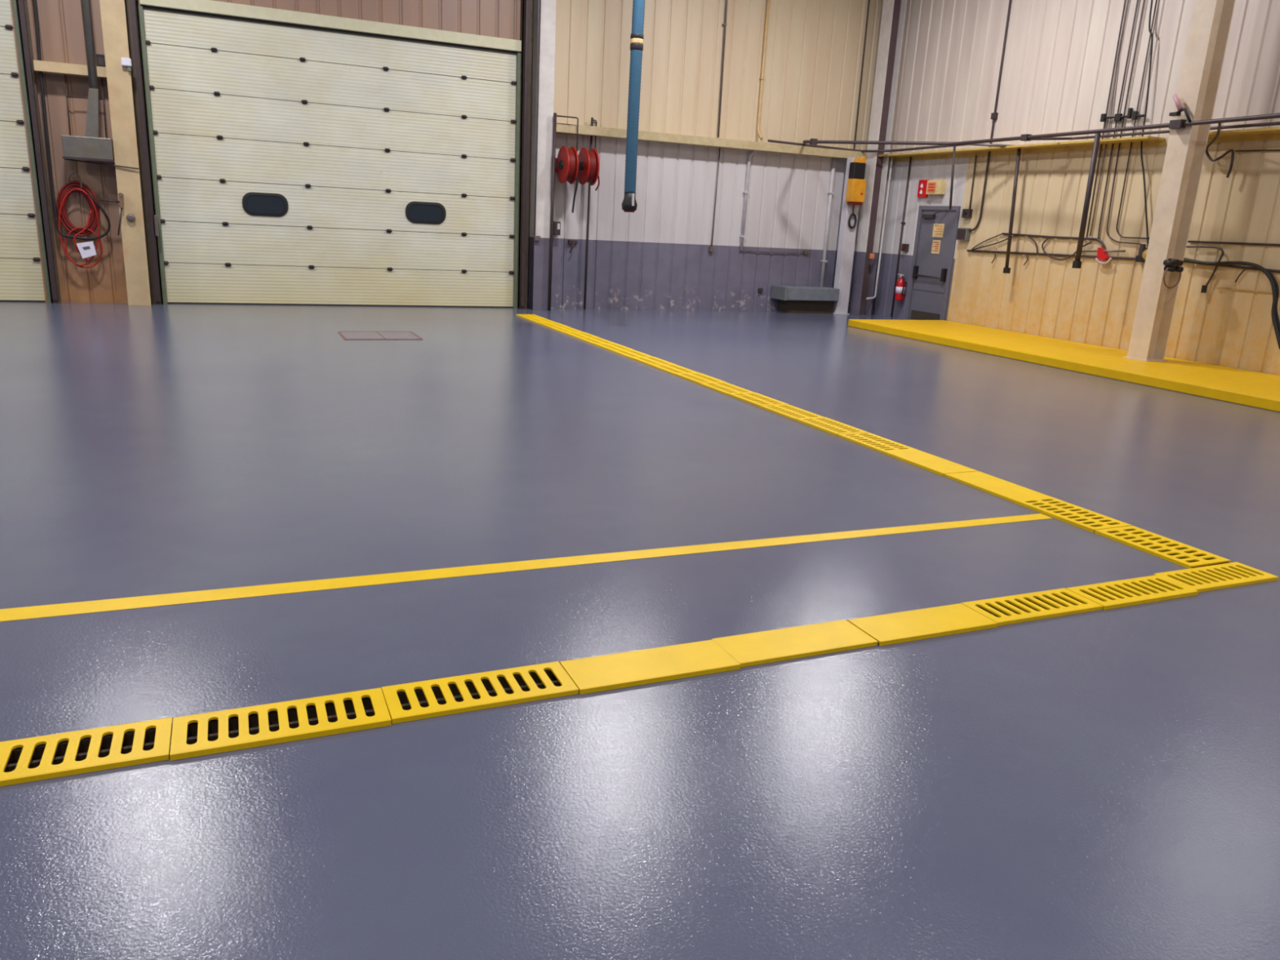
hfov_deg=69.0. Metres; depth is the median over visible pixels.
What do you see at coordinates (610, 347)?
drain grate
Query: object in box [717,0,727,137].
conduit
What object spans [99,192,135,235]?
valve
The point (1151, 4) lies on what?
hanging cable
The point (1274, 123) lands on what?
pipe
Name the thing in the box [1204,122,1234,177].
cable
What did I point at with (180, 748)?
drain grate
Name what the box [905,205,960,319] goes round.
door
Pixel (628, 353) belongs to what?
drain grate
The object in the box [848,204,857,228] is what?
cable coil
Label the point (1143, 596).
drain grate
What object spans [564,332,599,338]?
drain grate
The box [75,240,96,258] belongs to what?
paper tag
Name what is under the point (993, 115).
conduit
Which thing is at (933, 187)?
sign
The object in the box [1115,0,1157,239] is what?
conduit
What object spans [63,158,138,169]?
rod
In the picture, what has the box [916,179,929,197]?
wall sign
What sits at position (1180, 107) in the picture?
wall spotlight
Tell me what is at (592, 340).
drain grate
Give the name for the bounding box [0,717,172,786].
drain grate
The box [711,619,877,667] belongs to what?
cover plate
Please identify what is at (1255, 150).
conduit
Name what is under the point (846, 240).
post
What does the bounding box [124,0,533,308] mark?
door
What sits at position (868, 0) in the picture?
conduit
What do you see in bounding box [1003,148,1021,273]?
pipe
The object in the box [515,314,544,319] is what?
drain grate
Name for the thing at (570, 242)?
valve
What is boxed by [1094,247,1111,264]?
valve
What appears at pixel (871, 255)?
junction box
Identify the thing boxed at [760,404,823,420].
drain grate
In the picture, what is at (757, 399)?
drain grate
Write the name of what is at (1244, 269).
cable
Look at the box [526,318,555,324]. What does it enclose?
drain grate
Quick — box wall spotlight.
[1168,93,1191,122]
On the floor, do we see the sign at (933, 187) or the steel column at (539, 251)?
the steel column at (539, 251)
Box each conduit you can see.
[533,0,541,240]
[708,147,720,252]
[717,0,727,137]
[739,150,758,250]
[742,248,804,253]
[756,0,769,140]
[819,158,835,286]
[853,0,870,149]
[866,157,893,299]
[890,156,911,316]
[966,249,1279,272]
[968,0,1011,231]
[968,155,977,208]
[1001,232,1105,248]
[1081,249,1125,252]
[1085,0,1126,237]
[1089,0,1128,235]
[1097,0,1138,241]
[1106,0,1145,244]
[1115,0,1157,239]
[1187,240,1279,246]
[1215,287,1279,293]
[1235,149,1279,151]
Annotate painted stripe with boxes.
[0,513,1052,622]
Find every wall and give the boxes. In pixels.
[9,0,883,311]
[871,0,1279,375]
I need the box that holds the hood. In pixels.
[61,134,114,161]
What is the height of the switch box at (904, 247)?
0.140 m
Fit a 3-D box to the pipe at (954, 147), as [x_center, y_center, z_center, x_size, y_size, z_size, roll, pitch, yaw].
[5.220,-5.047,15.557,0.040,1.014,0.140,-4,17,-23]
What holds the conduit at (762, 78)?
attached to the wall at (656, 255)
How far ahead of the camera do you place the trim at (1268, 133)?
11.70 m
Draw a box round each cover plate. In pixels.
[560,640,740,694]
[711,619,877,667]
[847,603,997,645]
[884,449,977,475]
[944,471,1051,502]
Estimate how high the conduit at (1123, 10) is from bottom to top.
6.720 m
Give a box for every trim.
[33,59,106,79]
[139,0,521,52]
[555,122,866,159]
[878,136,1164,161]
[1207,126,1279,142]
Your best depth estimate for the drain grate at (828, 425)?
7.67 m
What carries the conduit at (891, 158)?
attached to the steel column at (893, 13)
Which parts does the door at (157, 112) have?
guide rail, guide rail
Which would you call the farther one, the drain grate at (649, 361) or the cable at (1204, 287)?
the cable at (1204, 287)
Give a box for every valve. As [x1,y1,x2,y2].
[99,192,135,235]
[568,240,577,253]
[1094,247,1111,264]
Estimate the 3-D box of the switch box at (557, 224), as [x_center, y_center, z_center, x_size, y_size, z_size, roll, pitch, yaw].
[-1.458,-4.375,16.183,0.110,0.230,0.176,-4,17,-23]
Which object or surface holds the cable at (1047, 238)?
hanging from the conduit at (1002, 233)
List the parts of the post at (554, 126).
arm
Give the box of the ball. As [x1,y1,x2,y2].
[1142,248,1147,259]
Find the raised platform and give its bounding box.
[848,319,1279,412]
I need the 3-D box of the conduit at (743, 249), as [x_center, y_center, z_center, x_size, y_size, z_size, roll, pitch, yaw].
[2.583,-4.427,18.051,1.421,0.045,0.020,-4,17,-23]
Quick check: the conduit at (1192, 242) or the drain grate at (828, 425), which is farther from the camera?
the conduit at (1192, 242)
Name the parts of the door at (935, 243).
kick plate, rim plate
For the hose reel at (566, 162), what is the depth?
15.50 m
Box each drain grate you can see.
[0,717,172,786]
[169,687,391,760]
[381,661,578,724]
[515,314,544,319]
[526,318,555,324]
[538,322,569,328]
[551,327,582,333]
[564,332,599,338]
[578,337,615,344]
[594,343,634,351]
[611,350,652,358]
[631,356,675,366]
[651,364,698,374]
[675,373,724,384]
[699,382,754,395]
[728,392,787,407]
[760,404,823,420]
[795,417,868,435]
[837,432,916,453]
[960,587,1102,626]
[1014,497,1132,533]
[1065,574,1198,609]
[1093,525,1231,568]
[1153,561,1278,592]
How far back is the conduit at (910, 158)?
17.88 m
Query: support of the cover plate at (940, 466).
on the floor
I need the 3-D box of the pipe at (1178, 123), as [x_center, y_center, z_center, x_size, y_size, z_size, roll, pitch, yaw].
[6.846,-4.287,10.941,1.573,0.167,16.008,-5,17,-27]
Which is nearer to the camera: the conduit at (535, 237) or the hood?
the hood
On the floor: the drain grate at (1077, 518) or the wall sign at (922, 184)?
the drain grate at (1077, 518)
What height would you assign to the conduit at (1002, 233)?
0.244 m
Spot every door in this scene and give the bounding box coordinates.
[0,0,61,302]
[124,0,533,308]
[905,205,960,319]
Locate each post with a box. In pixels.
[547,112,578,311]
[583,117,597,309]
[832,157,858,314]
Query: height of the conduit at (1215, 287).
0.028 m
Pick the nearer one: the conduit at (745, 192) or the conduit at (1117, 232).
the conduit at (1117, 232)
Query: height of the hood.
0.310 m
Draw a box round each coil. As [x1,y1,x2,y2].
[54,171,110,268]
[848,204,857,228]
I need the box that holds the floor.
[0,301,1279,959]
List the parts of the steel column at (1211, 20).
plate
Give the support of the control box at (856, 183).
attached to the post at (846, 240)
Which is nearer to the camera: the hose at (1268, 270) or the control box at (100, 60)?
the hose at (1268, 270)
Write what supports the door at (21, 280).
in the wall at (656, 255)
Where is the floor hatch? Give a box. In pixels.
[337,331,422,339]
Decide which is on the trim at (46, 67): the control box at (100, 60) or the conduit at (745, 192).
the control box at (100, 60)
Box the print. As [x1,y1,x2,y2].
[82,246,90,249]
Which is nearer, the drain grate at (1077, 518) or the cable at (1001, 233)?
the drain grate at (1077, 518)
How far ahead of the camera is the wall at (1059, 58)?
14.20 m
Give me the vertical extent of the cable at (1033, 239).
0.308 m
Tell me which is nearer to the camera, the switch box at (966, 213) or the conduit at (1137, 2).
the conduit at (1137, 2)
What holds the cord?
hanging from the wall at (656, 255)
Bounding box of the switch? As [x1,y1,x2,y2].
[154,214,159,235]
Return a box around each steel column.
[99,0,151,306]
[528,0,555,310]
[848,0,906,315]
[1123,0,1235,361]
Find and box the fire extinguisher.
[894,273,906,300]
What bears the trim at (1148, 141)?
attached to the wall at (1059, 58)
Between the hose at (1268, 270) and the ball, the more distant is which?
the ball
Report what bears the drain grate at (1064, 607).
on the floor
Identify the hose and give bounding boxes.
[622,0,644,212]
[1183,257,1279,349]
[1267,269,1279,332]
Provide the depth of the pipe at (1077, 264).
13.02 m
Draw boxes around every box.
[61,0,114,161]
[95,53,106,66]
[553,221,560,235]
[845,155,866,204]
[869,253,875,258]
[901,243,909,251]
[955,227,971,240]
[961,208,972,217]
[1135,244,1146,262]
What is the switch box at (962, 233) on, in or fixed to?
attached to the wall at (1059, 58)
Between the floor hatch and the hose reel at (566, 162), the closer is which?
the floor hatch
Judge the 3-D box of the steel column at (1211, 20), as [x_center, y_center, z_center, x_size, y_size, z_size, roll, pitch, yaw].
[7.020,-5.612,11.458,0.390,8.280,0.360,-4,17,-23]
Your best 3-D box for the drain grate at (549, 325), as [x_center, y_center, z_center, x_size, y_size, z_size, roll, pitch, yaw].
[-1.280,-2.300,13.906,0.306,0.034,0.586,-4,17,-24]
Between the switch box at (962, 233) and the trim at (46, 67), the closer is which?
the trim at (46, 67)
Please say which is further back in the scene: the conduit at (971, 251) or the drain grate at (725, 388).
the conduit at (971, 251)
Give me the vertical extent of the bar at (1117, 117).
0.160 m
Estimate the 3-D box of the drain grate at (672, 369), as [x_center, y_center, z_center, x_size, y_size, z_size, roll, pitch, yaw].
[0.390,-1.212,10.289,0.307,0.034,0.586,-4,17,-24]
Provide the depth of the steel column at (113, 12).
13.16 m
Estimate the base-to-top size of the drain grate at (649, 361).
0.034 m
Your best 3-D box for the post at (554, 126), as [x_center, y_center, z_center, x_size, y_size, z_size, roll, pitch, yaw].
[-1.385,-4.556,16.004,0.460,3.220,0.421,-4,17,-23]
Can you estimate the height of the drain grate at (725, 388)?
0.034 m
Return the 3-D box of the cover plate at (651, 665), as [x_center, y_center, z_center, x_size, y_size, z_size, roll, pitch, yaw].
[0.039,0.671,3.372,0.619,0.020,0.219,-4,17,-23]
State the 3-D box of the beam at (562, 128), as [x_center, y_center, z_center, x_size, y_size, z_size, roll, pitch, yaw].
[1.621,-6.128,16.982,6.820,0.140,0.290,-4,17,-23]
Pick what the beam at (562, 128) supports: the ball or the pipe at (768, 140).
the pipe at (768, 140)
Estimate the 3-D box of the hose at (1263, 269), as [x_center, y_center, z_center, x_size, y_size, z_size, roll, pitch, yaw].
[7.640,-2.315,12.062,0.048,1.035,1.614,-4,17,-23]
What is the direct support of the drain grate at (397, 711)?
on the floor
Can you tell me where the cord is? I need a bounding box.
[32,0,57,217]
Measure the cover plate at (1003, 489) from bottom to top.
0.020 m
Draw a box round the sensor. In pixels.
[120,57,131,71]
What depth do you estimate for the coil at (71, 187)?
13.31 m
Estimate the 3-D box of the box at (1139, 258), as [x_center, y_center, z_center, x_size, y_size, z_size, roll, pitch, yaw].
[7.130,-3.200,13.146,0.090,0.250,0.210,-4,17,-23]
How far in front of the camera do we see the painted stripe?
4.13 m
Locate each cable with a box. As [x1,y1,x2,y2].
[971,234,1038,253]
[972,233,1001,248]
[1041,236,1092,260]
[1140,0,1153,248]
[1186,245,1224,293]
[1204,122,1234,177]
[1235,268,1246,282]
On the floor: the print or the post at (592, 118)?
the post at (592, 118)
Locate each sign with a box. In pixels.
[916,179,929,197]
[925,180,946,194]
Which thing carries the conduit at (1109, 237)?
attached to the wall at (1059, 58)
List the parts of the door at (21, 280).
guide rail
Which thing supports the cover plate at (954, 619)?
on the floor
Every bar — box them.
[1099,107,1133,121]
[1132,111,1144,119]
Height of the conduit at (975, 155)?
0.910 m
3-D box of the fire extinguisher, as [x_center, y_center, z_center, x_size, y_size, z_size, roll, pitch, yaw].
[5.001,-3.702,17.897,0.190,0.495,0.226,11,17,27]
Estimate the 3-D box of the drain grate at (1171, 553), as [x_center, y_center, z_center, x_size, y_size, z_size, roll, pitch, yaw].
[2.812,0.365,5.040,0.306,0.034,0.586,-4,17,-24]
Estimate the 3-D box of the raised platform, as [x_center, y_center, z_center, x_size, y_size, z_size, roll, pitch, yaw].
[8.058,-0.490,8.907,2.100,0.120,17.530,-4,17,-23]
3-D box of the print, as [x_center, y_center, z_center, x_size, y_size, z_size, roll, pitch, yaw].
[-7.947,-3.329,13.365,0.100,0.060,0.002,-4,17,-23]
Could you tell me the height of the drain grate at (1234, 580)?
0.034 m
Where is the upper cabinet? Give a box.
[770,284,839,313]
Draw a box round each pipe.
[767,139,963,152]
[802,112,1279,145]
[949,146,955,209]
[961,142,1012,146]
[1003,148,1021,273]
[1031,121,1279,140]
[1071,133,1101,268]
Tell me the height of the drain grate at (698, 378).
0.034 m
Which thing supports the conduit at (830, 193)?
attached to the wall at (656, 255)
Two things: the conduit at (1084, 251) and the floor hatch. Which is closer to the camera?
the floor hatch
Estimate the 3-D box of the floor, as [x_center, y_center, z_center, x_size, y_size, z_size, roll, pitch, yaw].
[-2.506,0.628,3.380,26.000,0.160,25.600,-4,17,-23]
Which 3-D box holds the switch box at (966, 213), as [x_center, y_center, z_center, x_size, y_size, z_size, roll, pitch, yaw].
[5.711,-4.659,16.276,0.100,0.150,0.170,-4,17,-23]
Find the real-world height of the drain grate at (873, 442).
0.034 m
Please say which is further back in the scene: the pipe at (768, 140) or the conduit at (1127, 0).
the pipe at (768, 140)
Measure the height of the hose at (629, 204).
6.710 m
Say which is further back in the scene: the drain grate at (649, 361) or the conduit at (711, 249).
the conduit at (711, 249)
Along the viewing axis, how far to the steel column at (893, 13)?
17.86 m
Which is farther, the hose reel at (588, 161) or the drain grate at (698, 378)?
the hose reel at (588, 161)
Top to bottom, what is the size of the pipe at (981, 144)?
0.094 m
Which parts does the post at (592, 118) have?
arm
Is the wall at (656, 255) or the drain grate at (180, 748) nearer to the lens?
the drain grate at (180, 748)
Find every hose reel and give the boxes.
[555,145,578,213]
[577,147,599,191]
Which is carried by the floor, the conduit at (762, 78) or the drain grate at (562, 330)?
the drain grate at (562, 330)
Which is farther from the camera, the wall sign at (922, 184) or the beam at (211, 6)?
the wall sign at (922, 184)

